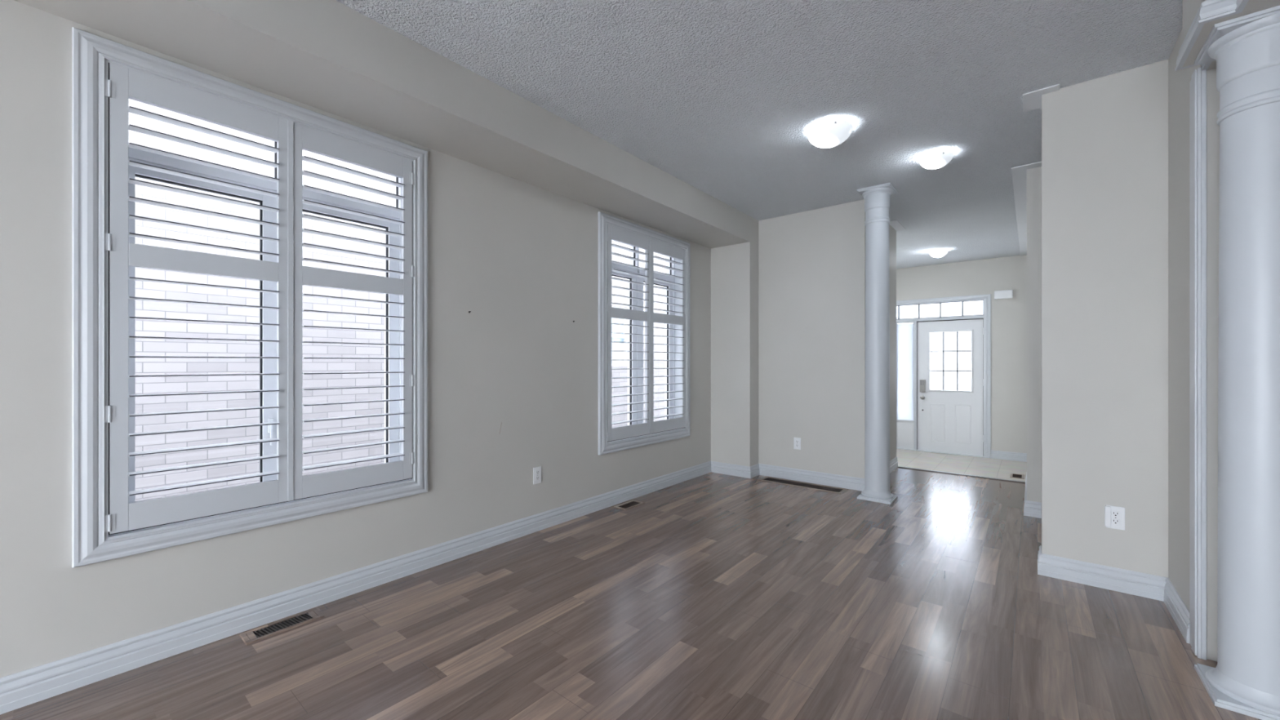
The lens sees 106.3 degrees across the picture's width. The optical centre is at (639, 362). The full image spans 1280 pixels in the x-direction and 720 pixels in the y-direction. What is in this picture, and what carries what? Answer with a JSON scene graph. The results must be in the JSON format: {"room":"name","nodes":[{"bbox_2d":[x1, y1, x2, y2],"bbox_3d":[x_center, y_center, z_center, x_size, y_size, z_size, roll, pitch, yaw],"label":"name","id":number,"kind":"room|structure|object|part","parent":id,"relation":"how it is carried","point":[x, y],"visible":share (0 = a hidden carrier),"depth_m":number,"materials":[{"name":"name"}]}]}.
{"room":"empty living room","nodes":[
{"label":"empty living room","id":0,"kind":"room"},
{"bbox_2d":[0,0,711,677],"bbox_3d":[-1.866,-0.165,2.252,0.250,2.730,8.730,0,0,39],"label":"wall","id":1,"kind":"structure","parent":0,"point":[522,257],"depth_m":2.51,"materials":[{"name":"beige paint"}]},
{"bbox_2d":[128,140,401,502],"bbox_3d":[-1.806,-0.212,2.398,0.320,1.945,1.300,0,0,39],"label":"window","id":2,"kind":"structure","parent":1,"relation":"in","point":[266,300],"depth_m":2.34,"materials":[{"name":"white plastic"}]},
{"bbox_3d":[-1.989,-0.085,2.169,0.065,1.521,0.564,0,0,39],"label":"sash","id":3,"kind":"part","parent":2,"relation":"part of","materials":[{"name":"white glass"}]},
{"bbox_2d":[71,26,427,568],"bbox_3d":[-1.667,-0.240,2.285,0.066,1.987,1.338,0,0,39],"label":"plantation shutter","id":4,"kind":"object","parent":2,"relation":"attached to","point":[106,73],"visible":1,"depth_m":2.05,"materials":[{"name":"white paint"}]},
{"bbox_3d":[-1.844,-0.247,2.064,0.030,1.800,0.587,0,0,39],"label":"panel","id":5,"kind":"part","parent":4,"relation":"part of","materials":[{"name":"white paint"}]},
{"bbox_3d":[-1.484,-0.247,2.509,0.026,1.800,0.575,0,0,39],"label":"panel","id":6,"kind":"part","parent":4,"relation":"part of","materials":[{"name":"white paint"}]},
{"bbox_3d":[-1.618,-0.085,2.624,0.065,1.521,0.564,0,0,39],"label":"sash","id":7,"kind":"part","parent":2,"relation":"part of","materials":[{"name":"white glass"}]},
{"bbox_2d":[0,461,711,714],"bbox_3d":[-1.804,1.141,2.117,0.018,0.118,8.200,0,0,39],"label":"baseboard","id":8,"kind":"structure","parent":1,"relation":"attached to","point":[33,685],"depth_m":2.21,"materials":[{"name":"white wood"}]},
{"bbox_2d":[533,466,541,484],"bbox_3d":[-0.734,0.804,3.436,0.009,0.120,0.072,0,0,39],"label":"wall outlet","id":9,"kind":"object","parent":1,"relation":"attached to","point":[536,470],"visible":1,"depth_m":3.43,"materials":[{"name":"white plastic"}]},
{"bbox_2d":[611,244,680,425],"bbox_3d":[-0.051,-0.212,4.548,0.320,1.945,1.300,0,0,39],"label":"window","id":10,"kind":"structure","parent":1,"relation":"in","point":[631,330],"depth_m":4.59,"materials":[{"name":"white plastic"}]},
{"bbox_3d":[-0.235,-0.085,4.318,0.065,1.521,0.564,0,0,39],"label":"sash","id":11,"kind":"part","parent":10,"relation":"part of","materials":[{"name":"white glass"}]},
{"bbox_2d":[598,211,690,455],"bbox_3d":[0.087,-0.240,4.434,0.066,1.987,1.338,0,0,39],"label":"plantation shutter","id":12,"kind":"object","parent":10,"relation":"attached to","point":[611,228],"visible":1,"depth_m":4.34,"materials":[{"name":"white paint"}]},
{"bbox_3d":[-0.090,-0.247,4.214,0.030,1.800,0.587,0,0,39],"label":"panel","id":13,"kind":"part","parent":12,"relation":"part of","materials":[{"name":"white paint"}]},
{"bbox_3d":[0.270,-0.247,4.659,0.026,1.800,0.575,0,0,39],"label":"panel","id":14,"kind":"part","parent":12,"relation":"part of","materials":[{"name":"white paint"}]},
{"bbox_3d":[0.136,-0.085,4.774,0.065,1.521,0.564,0,0,39],"label":"sash","id":15,"kind":"part","parent":10,"relation":"part of","materials":[{"name":"white glass"}]},
{"bbox_2d":[13,0,750,248],"bbox_3d":[-1.629,-1.396,1.975,0.469,0.268,8.200,0,0,39],"label":"ceiling soffit","id":16,"kind":"structure","parent":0,"point":[327,55],"depth_m":2.33,"materials":[{"name":"beige paint"}]},
{"bbox_2d":[0,467,1261,719],"bbox_3d":[1.232,1.290,0.517,7.145,0.180,9.960,0,0,39],"label":"floor","id":17,"kind":"structure","parent":0,"point":[715,596],"depth_m":2.10,"materials":[{"name":"brown laminate"}]},
{"bbox_2d":[239,608,324,644],"bbox_3d":[-1.628,1.197,2.191,0.117,0.006,0.293,0,0,39],"label":"floor vent","id":18,"kind":"object","parent":17,"relation":"in","point":[254,635],"visible":1,"depth_m":2.18,"materials":[{"name":"brown metal"}]},
{"bbox_3d":[-1.701,1.197,2.102,0.077,0.004,0.022,0,0,39],"label":"plate","id":19,"kind":"part","parent":18,"relation":"part of","materials":[{"name":"brown laminate"}]},
{"bbox_3d":[-1.555,1.197,2.281,0.077,0.004,0.022,0,0,39],"label":"plate","id":20,"kind":"part","parent":18,"relation":"part of","materials":[{"name":"brown laminate"}]},
{"bbox_2d":[613,499,644,510],"bbox_3d":[-0.088,1.197,4.048,0.135,0.006,0.250,0,0,39],"label":"floor vent","id":21,"kind":"object","parent":17,"relation":"in","point":[632,504],"visible":1,"depth_m":4.04,"materials":[{"name":"brown"}]},
{"bbox_2d":[619,501,639,507],"bbox_3d":[-0.088,1.197,4.048,0.087,0.003,0.202,0,0,39],"label":"grille","id":22,"kind":"object","parent":21,"relation":"attached to","point":[629,504],"depth_m":4.05,"materials":[{"name":"brown metal"}]},
{"bbox_2d":[759,476,847,493],"bbox_3d":[1.588,1.197,4.722,0.810,0.006,0.195,0,0,39],"label":"floor vent","id":23,"kind":"object","parent":17,"relation":"in","point":[785,482],"visible":1,"depth_m":4.69,"materials":[{"name":"brown metal"}]},
{"bbox_2d":[857,182,897,504],"bbox_3d":[2.103,-0.165,4.253,0.270,2.730,0.270,0,0,39],"label":"round column","id":24,"kind":"structure","parent":17,"relation":"on","point":[877,197],"depth_m":4.17,"materials":[{"name":"white paint"}]},
{"bbox_2d":[897,466,1025,483],"bbox_3d":[3.413,1.202,5.162,1.148,0.020,0.050,0,0,39],"label":"threshold","id":25,"kind":"object","parent":17,"relation":"on","point":[898,466],"visible":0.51,"depth_m":5.12,"materials":[{"name":"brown wood"}]},
{"bbox_2d":[1194,4,1279,719],"bbox_3d":[2.198,0.007,1.698,0.270,2.385,0.270,0,0,39],"label":"round column","id":26,"kind":"structure","parent":17,"relation":"on","point":[1245,679],"depth_m":1.66,"materials":[{"name":"white paint"}]},
{"bbox_2d":[711,216,758,466],"bbox_3d":[1.030,-0.165,5.233,0.469,2.730,0.210,0,0,39],"label":"wall","id":27,"kind":"structure","parent":0,"point":[734,268],"depth_m":5.13,"materials":[{"name":"beige paint"}]},
{"bbox_2d":[711,461,751,478],"bbox_3d":[0.965,1.141,5.138,0.488,0.118,0.018,0,0,39],"label":"baseboard","id":28,"kind":"structure","parent":27,"relation":"attached to","point":[737,470],"depth_m":5.13,"materials":[{"name":"white wood"}]},
{"bbox_2d":[750,463,759,478],"bbox_3d":[1.212,1.141,5.071,0.018,0.118,0.228,0,0,39],"label":"baseboard","id":29,"kind":"structure","parent":27,"relation":"attached to","point":[754,469],"depth_m":5.06,"materials":[{"name":"white wood"}]},
{"bbox_2d":[335,0,1182,268],"bbox_3d":[2.137,-1.605,1.547,7.445,0.150,12.700,0,0,39],"label":"ceiling","id":30,"kind":"structure","parent":0,"point":[723,98],"depth_m":2.55,"materials":[{"name":"white paint"}]},
{"bbox_2d":[806,120,853,147],"bbox_3d":[1.235,-1.474,3.129,0.285,0.111,0.282,0,0,39],"label":"ceiling light","id":31,"kind":"object","parent":30,"relation":"attached to","point":[832,133],"visible":1,"depth_m":3.05,"materials":[{"name":"white glass"}]},
{"bbox_2d":[918,150,954,168],"bbox_3d":[2.178,-1.484,3.534,0.223,0.092,0.220,0,0,39],"label":"ceiling light","id":32,"kind":"object","parent":30,"relation":"attached to","point":[937,159],"visible":1,"depth_m":3.48,"materials":[{"name":"white glass"}]},
{"bbox_2d":[928,248,948,257],"bbox_3d":[4.063,-1.484,6.532,0.223,0.092,0.220,0,0,39],"label":"ceiling light","id":33,"kind":"object","parent":30,"relation":"attached to","point":[940,252],"visible":1,"depth_m":6.47,"materials":[{"name":"white glass"}]},
{"bbox_2d":[758,199,896,478],"bbox_3d":[1.876,-0.068,5.549,1.690,2.925,1.350,0,0,39],"label":"wall","id":34,"kind":"structure","parent":0,"point":[803,257],"depth_m":4.81,"materials":[{"name":"beige paint"}]},
{"bbox_2d":[793,437,800,449],"bbox_3d":[1.603,0.822,4.894,0.072,0.120,0.009,0,0,39],"label":"wall outlet","id":35,"kind":"object","parent":34,"relation":"attached to","point":[797,441],"visible":1,"depth_m":4.89,"materials":[{"name":"white plastic"}]},
{"bbox_2d":[759,463,864,491],"bbox_3d":[1.692,1.141,4.816,1.084,0.118,0.018,0,0,39],"label":"baseboard","id":36,"kind":"structure","parent":34,"relation":"attached to","point":[801,475],"depth_m":4.78,"materials":[{"name":"white wood"}]},
{"bbox_2d":[889,456,897,473],"bbox_3d":[2.532,1.141,5.002,0.018,0.118,1.368,0,0,39],"label":"baseboard","id":37,"kind":"structure","parent":34,"relation":"attached to","point":[893,463],"depth_m":5.37,"materials":[{"name":"white wood"}]},
{"bbox_2d":[888,219,906,231],"bbox_3d":[2.838,-1.526,5.357,0.145,0.008,0.470,0,0,39],"label":"trim","id":38,"kind":"structure","parent":34,"relation":"attached to","point":[895,224],"depth_m":5.33,"materials":[{"name":"paint"}]},
{"bbox_2d":[896,254,1026,453],"bbox_3d":[4.502,-0.068,7.652,3.100,2.925,0.150,0,0,39],"label":"wall","id":39,"kind":"structure","parent":0,"point":[986,276],"depth_m":6.96,"materials":[{"name":"beige paint"}]},
{"bbox_2d":[896,293,991,457],"bbox_3d":[4.662,0.194,7.479,1.310,2.403,0.156,0,0,39],"label":"door","id":40,"kind":"structure","parent":39,"relation":"in","point":[953,354],"depth_m":7.36,"materials":[{"name":"white paint"}]},
{"bbox_2d":[896,321,914,448],"bbox_3d":[4.296,0.360,7.771,0.256,2.045,0.046,0,0,39],"label":"window","id":41,"kind":"structure","parent":40,"relation":"attached to","point":[904,429],"depth_m":7.74,"materials":[{"name":"white paint"}]},
{"bbox_2d":[896,323,913,422],"bbox_3d":[4.279,0.154,7.752,0.244,1.572,0.014,0,0,39],"label":"window pane","id":42,"kind":"object","parent":41,"relation":"attached to","point":[904,332],"visible":1,"depth_m":7.75,"materials":[{"name":"white glass"}]},
{"bbox_3d":[4.639,0.927,7.481,0.200,0.585,0.004,0,0,39],"label":"raised panel","id":43,"kind":"part","parent":40,"relation":"part of","materials":[{"name":"white paint"}]},
{"bbox_2d":[896,299,983,319],"bbox_3d":[4.653,-0.820,7.477,1.179,0.236,0.030,0,0,39],"label":"window","id":44,"kind":"structure","parent":40,"relation":"attached to","point":[966,308],"depth_m":7.45,"materials":[{"name":"grey"}]},
{"bbox_3d":[4.664,1.389,7.481,1.252,0.012,0.150,0,0,39],"label":"sill","id":45,"kind":"part","parent":40,"relation":"part of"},
{"bbox_2d":[929,331,971,390],"bbox_3d":[4.776,-0.029,7.388,0.547,0.907,0.016,0,0,39],"label":"window pane","id":46,"kind":"object","parent":40,"relation":"attached to","point":[950,352],"depth_m":7.39,"materials":[{"name":"white"}]},
{"bbox_3d":[4.778,-0.029,7.390,0.587,0.947,0.057,0,0,39],"label":"glazing frame","id":47,"kind":"part","parent":40,"relation":"part of","materials":[{"name":"glass"}]},
{"bbox_3d":[4.783,-0.029,7.396,0.547,0.907,0.004,0,0,39],"label":"glass","id":48,"kind":"part","parent":40,"relation":"part of","materials":[{"name":"clear glass"}]},
{"bbox_3d":[4.895,0.927,7.272,0.200,0.585,0.004,0,0,39],"label":"raised panel","id":49,"kind":"part","parent":40,"relation":"part of","materials":[{"name":"white paint"}]},
{"bbox_2d":[994,289,1013,299],"bbox_3d":[5.242,-0.985,6.922,0.216,0.124,0.045,0,0,39],"label":"door chime","id":50,"kind":"object","parent":39,"relation":"attached to","point":[1006,294],"visible":1,"depth_m":6.90,"materials":[{"name":"white plastic"}]},
{"bbox_2d":[991,449,1026,462],"bbox_3d":[5.303,1.336,6.890,0.435,0.118,0.018,0,0,39],"label":"baseboard","id":51,"kind":"structure","parent":39,"relation":"attached to","point":[1009,455],"depth_m":6.89,"materials":[{"name":"white wood"}]},
{"bbox_2d":[896,448,1026,481],"bbox_3d":[3.641,1.445,6.716,3.250,0.100,2.690,0,0,39],"label":"floor","id":52,"kind":"structure","parent":0,"point":[963,464],"depth_m":6.62,"materials":[{"name":"beige tile"}]},
{"bbox_2d":[1009,473,1024,479],"bbox_3d":[4.638,1.392,5.902,0.135,0.006,0.270,0,0,39],"label":"floor vent","id":53,"kind":"object","parent":52,"relation":"in","point":[1012,475],"visible":1,"depth_m":5.89,"materials":[{"name":"brown"}]},
{"bbox_2d":[1012,474,1022,478],"bbox_3d":[4.638,1.392,5.902,0.087,0.003,0.182,0,0,39],"label":"grille","id":54,"kind":"object","parent":53,"relation":"attached to","point":[1020,476],"depth_m":5.90,"materials":[{"name":"brown metal"}]},
{"bbox_2d":[1026,166,1041,502],"bbox_3d":[5.434,-0.068,4.310,3.030,2.925,3.850,0,0,39],"label":"wall","id":55,"kind":"structure","parent":0,"point":[1033,175],"depth_m":3.75,"materials":[{"name":"beige paint"}]},
{"bbox_2d":[1023,471,1026,507],"bbox_3d":[3.444,1.141,4.283,0.018,0.118,1.328,0,0,39],"label":"baseboard","id":56,"kind":"structure","parent":55,"relation":"attached to","point":[1025,490],"depth_m":4.12,"materials":[{"name":"white wood"}]},
{"bbox_2d":[1011,161,1041,255],"bbox_3d":[4.238,-1.526,5.221,0.215,0.008,3.950,0,0,39],"label":"trim","id":57,"kind":"structure","parent":55,"relation":"attached to","point":[1019,173],"depth_m":4.45,"materials":[{"name":"paint"}]},
{"bbox_2d":[1023,500,1041,518],"bbox_3d":[4.204,1.141,2.817,3.048,0.118,0.018,0,0,39],"label":"baseboard","id":58,"kind":"structure","parent":55,"relation":"attached to","point":[1033,508],"depth_m":3.74,"materials":[{"name":"white wood"}]},
{"bbox_2d":[1041,29,1219,661],"bbox_3d":[3.285,-0.165,1.617,2.955,2.730,0.740,0,0,39],"label":"wall partition","id":59,"kind":"structure","parent":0,"point":[1115,148],"depth_m":2.51,"materials":[{"name":"beige paint"}]},
{"bbox_2d":[1037,545,1041,568],"bbox_3d":[2.321,1.141,2.788,0.018,0.118,0.182,0,0,39],"label":"baseboard","id":60,"kind":"structure","parent":59,"relation":"attached to","point":[1040,546],"depth_m":2.78,"materials":[{"name":"white wood"}]},
{"bbox_2d":[1022,84,1059,112],"bbox_3d":[2.315,-1.526,2.774,0.160,0.008,0.245,0,0,39],"label":"trim","id":61,"kind":"structure","parent":59,"relation":"attached to","point":[1032,100],"depth_m":2.75,"materials":[{"name":"paint"}]},
{"bbox_2d":[1037,553,1167,601],"bbox_3d":[2.458,1.141,2.570,0.506,0.118,0.018,0,0,39],"label":"baseboard","id":62,"kind":"structure","parent":59,"relation":"attached to","point":[1118,580],"depth_m":2.56,"materials":[{"name":"white wood"}]},
{"bbox_2d":[1104,505,1124,530],"bbox_3d":[2.505,0.817,2.532,0.078,0.120,0.020,0,0,39],"label":"wall outlet","id":63,"kind":"object","parent":59,"relation":"attached to","point":[1114,516],"visible":1,"depth_m":2.53,"materials":[{"name":"white plastic"}]},
{"bbox_2d":[1111,511,1119,517],"bbox_3d":[2.509,0.797,2.533,0.033,0.029,0.003,0,0,39],"label":"receptacle","id":64,"kind":"object","parent":63,"relation":"attached to","point":[1113,513],"depth_m":2.53,"materials":[{"name":"white plastic"}]},
{"bbox_2d":[1111,518,1119,524],"bbox_3d":[2.509,0.837,2.533,0.033,0.029,0.003,0,0,39],"label":"receptacle","id":65,"kind":"object","parent":63,"relation":"attached to","point":[1113,521],"depth_m":2.53,"materials":[{"name":"white plastic"}]},
{"bbox_2d":[1164,577,1189,643],"bbox_3d":[2.502,1.141,2.237,0.018,0.118,0.480,0,0,39],"label":"baseboard","id":66,"kind":"structure","parent":59,"relation":"attached to","point":[1180,612],"depth_m":2.21,"materials":[{"name":"white wood"}]},
{"bbox_2d":[1189,66,1206,660],"bbox_3d":[2.315,0.000,1.996,0.030,2.400,0.130,0,0,39],"label":"trim","id":67,"kind":"structure","parent":59,"relation":"attached to","point":[1197,84],"depth_m":1.95,"materials":[{"name":"white wood"}]},
{"bbox_2d":[1174,0,1279,71],"bbox_3d":[1.267,-1.357,0.557,0.360,0.345,3.455,0,0,39],"label":"header beam","id":68,"kind":"structure","parent":0,"point":[1199,17],"depth_m":1.70,"materials":[{"name":"beige paint"}]},
{"label":"outside","id":69,"kind":"structure","parent":0,"visible":0},
{"bbox_3d":[0.000,1.875,0.000,80.000,0.150,80.000,0,0,39],"label":"ground","id":70,"kind":"structure","parent":69,"visible":0},
{"bbox_2d":[128,98,665,501],"bbox_3d":[-2.094,-1.050,5.580,0.900,5.700,24.000,0,0,39],"label":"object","id":71,"kind":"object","parent":70,"relation":"on","point":[144,308],"visible":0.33,"depth_m":4.20,"materials":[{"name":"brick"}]},
{"bbox_3d":[-0.480,-0.450,8.135,0.010,0.900,0.600,0,0,39],"label":"pane","id":72,"kind":"part","parent":71,"relation":"part of","materials":[{"name":"white"}]}
]}

